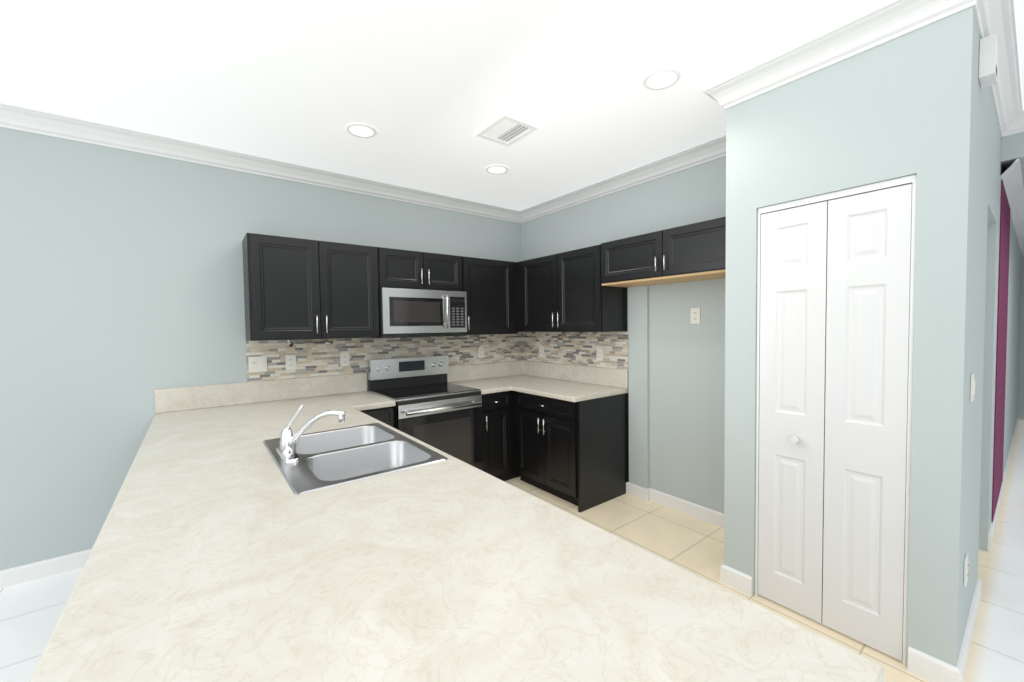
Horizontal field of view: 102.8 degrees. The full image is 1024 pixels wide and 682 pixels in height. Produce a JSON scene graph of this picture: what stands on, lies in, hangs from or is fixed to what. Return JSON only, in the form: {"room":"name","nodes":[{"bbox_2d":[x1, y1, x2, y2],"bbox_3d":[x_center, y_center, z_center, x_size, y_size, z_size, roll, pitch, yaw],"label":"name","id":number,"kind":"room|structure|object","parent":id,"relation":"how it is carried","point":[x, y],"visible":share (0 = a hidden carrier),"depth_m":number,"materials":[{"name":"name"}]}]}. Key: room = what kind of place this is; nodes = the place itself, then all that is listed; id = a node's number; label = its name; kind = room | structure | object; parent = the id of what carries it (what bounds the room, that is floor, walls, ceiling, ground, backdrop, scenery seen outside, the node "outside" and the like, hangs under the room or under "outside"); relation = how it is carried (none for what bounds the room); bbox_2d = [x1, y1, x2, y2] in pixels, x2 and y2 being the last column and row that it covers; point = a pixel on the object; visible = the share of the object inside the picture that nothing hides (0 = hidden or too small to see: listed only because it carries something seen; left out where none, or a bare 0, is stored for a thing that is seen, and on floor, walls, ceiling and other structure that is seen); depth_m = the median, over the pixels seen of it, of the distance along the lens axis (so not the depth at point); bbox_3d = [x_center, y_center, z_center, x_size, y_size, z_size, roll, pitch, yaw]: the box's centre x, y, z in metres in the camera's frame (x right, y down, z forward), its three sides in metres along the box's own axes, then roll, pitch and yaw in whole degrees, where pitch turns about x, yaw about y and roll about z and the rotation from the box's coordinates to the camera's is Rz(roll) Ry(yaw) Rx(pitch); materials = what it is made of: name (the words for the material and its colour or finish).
{"room":"kitchen","nodes":[
{"label":"kitchen","id":0,"kind":"room"},
{"bbox_2d":[0,127,521,570],"bbox_3d":[-3.458,0.069,1.978,8.952,2.730,0.120,-2,3,-38],"label":"wall","id":1,"kind":"structure","parent":0,"point":[121,287],"depth_m":2.61,"materials":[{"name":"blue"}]},
{"bbox_2d":[242,233,517,340],"bbox_3d":[-0.949,-0.406,3.589,2.324,0.730,0.386,-2,3,-38],"label":"upper cabinet","id":2,"kind":"object","parent":1,"relation":"attached to","point":[296,288],"visible":1,"depth_m":3.14,"materials":[{"name":"black wood"}]},
{"bbox_2d":[287,340,332,346],"bbox_3d":[-1.621,0.012,3.291,0.335,0.065,0.037,-2,3,-38],"label":"paper towel holder","id":3,"kind":"object","parent":2,"relation":"hanging from","point":[292,344],"visible":0.92,"depth_m":3.27,"materials":[{"name":"silver metal"}]},
{"bbox_2d":[374,287,466,337],"bbox_3d":[-0.833,-0.241,3.638,0.779,0.407,0.457,-2,3,-38],"label":"microwave","id":4,"kind":"object","parent":2,"relation":"attached to","point":[405,313],"visible":1,"depth_m":3.45,"materials":[{"name":"silver metal"}]},
{"bbox_2d":[246,333,521,381],"bbox_3d":[-0.932,0.108,3.856,2.646,0.314,0.008,-2,3,-38],"label":"mosaic backsplash","id":5,"kind":"structure","parent":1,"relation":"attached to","point":[315,360],"depth_m":3.57,"materials":[{"name":"tile"}]},
{"bbox_2d":[248,356,266,371],"bbox_3d":[-1.916,0.175,3.083,0.118,0.116,0.010,-2,3,-38],"label":"outlet","id":6,"kind":"object","parent":5,"relation":"attached to","point":[258,364],"depth_m":3.08,"materials":[{"name":"white plastic"}]},
{"bbox_2d":[285,355,295,369],"bbox_3d":[-1.741,0.168,3.219,0.072,0.116,0.009,-2,3,-38],"label":"outlet","id":7,"kind":"object","parent":5,"relation":"attached to","point":[290,359],"depth_m":3.22,"materials":[{"name":"white plastic"}]},
{"bbox_2d":[340,352,349,365],"bbox_3d":[-1.418,0.155,3.470,0.072,0.116,0.009,-2,3,-38],"label":"outlet","id":8,"kind":"object","parent":5,"relation":"attached to","point":[344,357],"depth_m":3.47,"materials":[{"name":"white plastic"}]},
{"bbox_2d":[478,347,483,357],"bbox_3d":[-0.323,0.121,4.318,0.072,0.116,0.009,-2,3,-38],"label":"outlet","id":9,"kind":"object","parent":5,"relation":"attached to","point":[480,349],"depth_m":4.31,"materials":[{"name":"white plastic"}]},
{"bbox_2d":[0,420,1023,681],"bbox_3d":[1.482,1.453,1.021,15.500,0.100,7.740,-2,3,-38],"label":"floor","id":10,"kind":"structure","parent":0,"point":[30,612],"depth_m":2.30,"materials":[{"name":"tile"}]},
{"bbox_2d":[361,406,393,427],"bbox_3d":[-1.204,0.925,3.265,0.320,0.870,0.638,-2,3,-38],"label":"base cabinet","id":11,"kind":"object","parent":10,"relation":"on","point":[385,415],"depth_m":3.05,"materials":[{"name":"black wood"}]},
{"bbox_2d":[368,355,482,470],"bbox_3d":[-0.735,0.751,3.541,0.761,1.185,0.723,-2,3,-38],"label":"range","id":12,"kind":"object","parent":10,"relation":"on","point":[433,408],"visible":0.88,"depth_m":3.44,"materials":[{"name":"silver metal"}]},
{"bbox_2d":[482,391,628,512],"bbox_3d":[0.176,0.887,3.822,1.001,0.870,1.448,-2,3,-38],"label":"base cabinet","id":13,"kind":"object","parent":10,"relation":"on","point":[576,453],"depth_m":3.45,"materials":[{"name":"black wood"}]},
{"bbox_2d":[448,375,627,401],"bbox_3d":[0.169,0.433,3.805,1.006,0.040,1.448,-2,3,-38],"label":"countertop","id":14,"kind":"structure","parent":13,"relation":"on","point":[570,391],"depth_m":3.68,"materials":[{"name":"beige stone"}]},
{"bbox_2d":[447,360,627,387],"bbox_3d":[0.168,0.332,3.801,1.006,0.160,1.448,-2,3,-38],"label":"backsplash","id":15,"kind":"structure","parent":14,"relation":"on","point":[602,376],"depth_m":4.18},
{"bbox_3d":[-0.867,0.974,1.749,1.000,0.870,3.448,-2,3,-38],"label":"base cabinet","id":16,"kind":"object","parent":10,"relation":"on","visible":0},
{"bbox_2d":[29,391,884,681],"bbox_3d":[-0.767,0.515,1.797,1.406,0.040,3.478,-2,3,-38],"label":"countertop","id":17,"kind":"structure","parent":16,"relation":"on","point":[221,551],"depth_m":0.86,"materials":[{"name":"beige stone"}]},
{"bbox_2d":[154,373,366,412],"bbox_3d":[-1.828,0.381,3.160,1.406,0.160,0.018,-2,3,-38],"label":"counter back lip","id":18,"kind":"object","parent":17,"relation":"on","point":[187,398],"visible":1,"depth_m":3.06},
{"bbox_2d":[263,404,447,494],"bbox_3d":[-0.743,0.466,1.854,0.576,0.402,0.840,-2,3,-38],"label":"double-bowl sink","id":19,"kind":"object","parent":17,"relation":"in","point":[312,462],"visible":0.81,"depth_m":1.84,"materials":[{"name":"silver metal"}]},
{"bbox_2d":[0,0,1023,210],"bbox_3d":[1.445,-1.375,0.922,15.500,0.100,7.740,-2,3,-38],"label":"ceiling","id":20,"kind":"structure","parent":0,"point":[427,90],"depth_m":2.05,"materials":[{"name":"white paint"}]},
{"bbox_2d":[346,123,376,137],"bbox_3d":[-0.965,-1.346,2.624,0.189,0.008,0.189,0,2,7],"label":"recessed light","id":21,"kind":"object","parent":20,"relation":"in","point":[356,129],"depth_m":2.61,"materials":[{"name":"white plastic"}]},
{"bbox_2d":[485,165,508,173],"bbox_3d":[-0.120,-1.381,3.303,0.189,0.008,0.189,0,2,7],"label":"recessed light","id":22,"kind":"object","parent":20,"relation":"in","point":[493,169],"depth_m":3.29,"materials":[{"name":"white plastic"}]},
{"bbox_2d":[475,113,538,145],"bbox_3d":[-0.035,-1.358,2.647,0.270,0.014,0.320,-2,3,-38],"label":"ceiling vent","id":23,"kind":"object","parent":20,"relation":"in","point":[506,129],"visible":0.98,"depth_m":2.63,"materials":[{"name":"white metal"}]},
{"bbox_2d":[642,67,680,89],"bbox_3d":[0.774,-1.352,2.116,0.189,0.008,0.189,0,2,7],"label":"recessed light","id":24,"kind":"object","parent":20,"relation":"in","point":[662,78],"depth_m":2.10,"materials":[{"name":"white plastic"}]},
{"bbox_2d":[521,156,725,512],"bbox_3d":[3.450,-0.153,5.712,6.548,2.730,2.674,-2,3,-38],"label":"wall","id":25,"kind":"structure","parent":0,"point":[687,401],"depth_m":3.17,"materials":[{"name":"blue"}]},
{"bbox_2d":[517,261,520,331],"bbox_3d":[0.104,-0.457,4.378,0.349,0.711,0.429,-2,3,-38],"label":"upper cabinet","id":26,"kind":"object","parent":25,"relation":"attached to","point":[518,263],"depth_m":4.17,"materials":[{"name":"black wood"}]},
{"bbox_2d":[521,245,627,331],"bbox_3d":[0.545,-0.443,3.810,0.349,0.711,1.010,-2,3,-38],"label":"upper cabinet","id":27,"kind":"object","parent":25,"relation":"attached to","point":[582,290],"depth_m":3.59,"materials":[{"name":"black wood"}]},
{"bbox_2d":[522,331,628,369],"bbox_3d":[0.559,0.070,4.099,0.008,0.334,1.450,-2,3,-38],"label":"mosaic","id":28,"kind":"object","parent":25,"relation":"attached to","point":[574,348],"visible":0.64,"depth_m":3.98,"materials":[{"name":"tile"}]},
{"bbox_2d":[539,346,543,356],"bbox_3d":[0.317,0.110,4.400,0.008,0.116,0.072,-2,3,-38],"label":"outlet","id":29,"kind":"object","parent":28,"relation":"attached to","point":[541,348],"depth_m":4.39,"materials":[{"name":"white plastic"}]},
{"bbox_2d":[596,348,602,360],"bbox_3d":[0.807,0.125,3.768,0.008,0.116,0.072,-2,3,-38],"label":"outlet","id":30,"kind":"object","parent":28,"relation":"attached to","point":[599,354],"depth_m":3.76,"materials":[{"name":"white plastic"}]},
{"bbox_2d":[628,285,649,488],"bbox_3d":[1.068,0.433,3.443,0.030,1.780,0.184,-2,3,-38],"label":"wall","id":31,"kind":"structure","parent":25,"relation":"attached to","point":[638,363],"depth_m":3.42,"materials":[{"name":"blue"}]},
{"bbox_2d":[597,217,725,288],"bbox_3d":[1.189,-0.612,2.961,0.359,0.340,1.113,-2,3,-38],"label":"upper cabinet","id":32,"kind":"object","parent":25,"relation":"attached to","point":[695,251],"depth_m":2.85,"materials":[{"name":"black wood"}]},
{"bbox_2d":[691,308,699,323],"bbox_3d":[1.364,-0.187,3.044,0.008,0.116,0.072,-2,3,-38],"label":"outlet","id":33,"kind":"object","parent":25,"relation":"attached to","point":[695,315],"visible":1,"depth_m":3.04,"materials":[{"name":"white plastic"}]},
{"bbox_2d":[724,6,1022,668],"bbox_3d":[4.291,-0.108,4.109,7.182,2.730,0.891,-2,3,-38],"label":"wall","id":34,"kind":"structure","parent":0,"point":[919,102],"depth_m":1.74,"materials":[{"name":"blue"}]},
{"bbox_2d":[0,413,1018,681],"bbox_3d":[0.243,1.314,2.614,15.500,0.100,3.459,-2,3,-38],"label":"baseboard","id":35,"kind":"structure","parent":34,"relation":"attached to","point":[926,667],"depth_m":2.38,"materials":[{"name":"white wood"}]},
{"bbox_2d":[0,0,1023,255],"bbox_3d":[1.485,-1.148,0.882,15.500,0.352,7.620,-2,3,-38],"label":"crown molding","id":36,"kind":"structure","parent":34,"relation":"attached to","point":[882,24],"depth_m":2.46,"materials":[{"name":"white wood"}]},
{"bbox_2d":[755,174,916,665],"bbox_3d":[1.469,0.345,1.925,0.077,2.053,0.592,-2,3,-38],"label":"bifold door","id":37,"kind":"structure","parent":34,"relation":"in","point":[835,306],"depth_m":1.89,"materials":[{"name":"white wood"}]},
{"bbox_2d":[964,553,968,586],"bbox_3d":[1.914,0.962,1.722,0.072,0.116,0.009,-2,3,-38],"label":"outlet","id":38,"kind":"object","parent":34,"relation":"attached to","point":[966,561],"depth_m":1.70,"materials":[{"name":"white plastic"}]},
{"bbox_2d":[970,373,974,401],"bbox_3d":[1.955,0.197,1.734,0.072,0.116,0.010,-2,3,-38],"label":"light switch","id":39,"kind":"object","parent":34,"relation":"attached to","point":[972,393],"depth_m":1.72,"materials":[{"name":"white plastic"}]},
{"bbox_2d":[979,33,997,87],"bbox_3d":[1.972,-1.156,1.692,0.120,0.155,0.044,-2,3,-38],"label":"door chime","id":40,"kind":"object","parent":34,"relation":"attached to","point":[988,60],"visible":1,"depth_m":1.66,"materials":[{"name":"white plastic"}]},
{"bbox_2d":[991,180,1010,521],"bbox_3d":[3.691,0.064,3.081,1.200,2.275,0.006,-2,3,-38],"label":"wall","id":41,"kind":"structure","parent":34,"relation":"attached to","point":[1002,313],"depth_m":2.96,"materials":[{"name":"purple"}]},
{"bbox_2d":[1001,132,1023,186],"bbox_3d":[6.531,-1.320,2.610,5.400,0.260,4.174,-2,3,-38],"label":"header","id":42,"kind":"object","parent":34,"relation":"attached to","point":[1012,148],"visible":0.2,"depth_m":2.58,"materials":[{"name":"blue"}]},
{"bbox_2d":[1018,256,1023,419],"bbox_3d":[8.728,-0.174,4.342,0.120,2.730,4.175,-2,3,-38],"label":"wall","id":43,"kind":"structure","parent":0,"point":[1021,390],"depth_m":5.95,"materials":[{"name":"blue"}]}
]}

